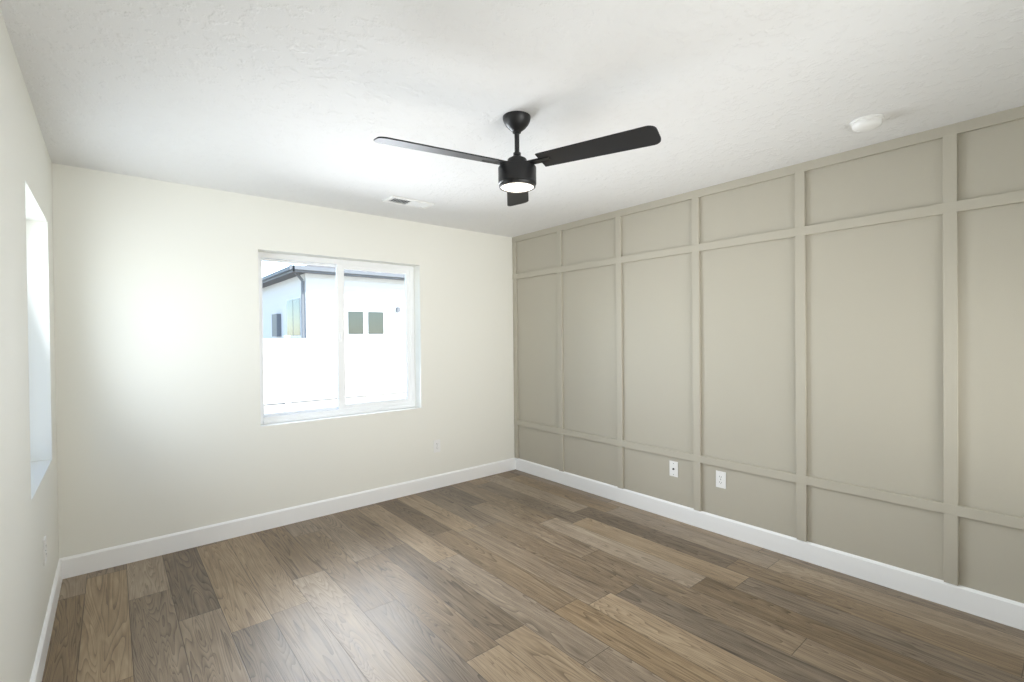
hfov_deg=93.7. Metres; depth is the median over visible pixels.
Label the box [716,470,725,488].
duplex electrical outlet
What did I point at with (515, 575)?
floor
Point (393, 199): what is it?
ceiling vent
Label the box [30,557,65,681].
baseboard
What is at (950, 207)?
trim
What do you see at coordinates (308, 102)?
ceiling
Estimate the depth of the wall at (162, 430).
3.33 m
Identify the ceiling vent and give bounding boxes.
[382,195,434,208]
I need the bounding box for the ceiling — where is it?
[0,0,1023,236]
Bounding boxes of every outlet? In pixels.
[43,536,46,565]
[434,439,439,452]
[669,461,677,476]
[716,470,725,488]
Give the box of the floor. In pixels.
[42,469,1023,681]
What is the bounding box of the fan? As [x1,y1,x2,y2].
[374,111,660,205]
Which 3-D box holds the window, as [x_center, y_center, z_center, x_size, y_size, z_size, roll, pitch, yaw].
[-1.427,-0.031,4.035,1.322,1.295,0.087,-1,1,-40]
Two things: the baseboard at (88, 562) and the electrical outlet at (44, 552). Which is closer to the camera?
the electrical outlet at (44, 552)
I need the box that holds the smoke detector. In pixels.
[850,114,883,132]
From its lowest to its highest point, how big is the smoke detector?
0.044 m
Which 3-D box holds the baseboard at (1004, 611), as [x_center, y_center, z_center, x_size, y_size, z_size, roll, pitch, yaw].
[1.412,1.292,3.421,0.014,0.122,4.300,-1,1,-40]
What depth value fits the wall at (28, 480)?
1.81 m
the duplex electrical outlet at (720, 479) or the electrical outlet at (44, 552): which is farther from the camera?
the duplex electrical outlet at (720, 479)
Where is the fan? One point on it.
(517, 177)
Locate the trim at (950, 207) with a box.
[512,106,1023,585]
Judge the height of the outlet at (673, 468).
0.115 m
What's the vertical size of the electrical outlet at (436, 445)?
0.115 m
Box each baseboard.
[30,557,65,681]
[66,458,513,577]
[514,458,1023,630]
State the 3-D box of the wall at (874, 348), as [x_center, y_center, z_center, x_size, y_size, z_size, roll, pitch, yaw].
[1.546,0.131,3.403,0.200,2.440,4.500,-1,1,-40]
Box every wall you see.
[0,10,58,681]
[52,163,514,557]
[517,118,1023,602]

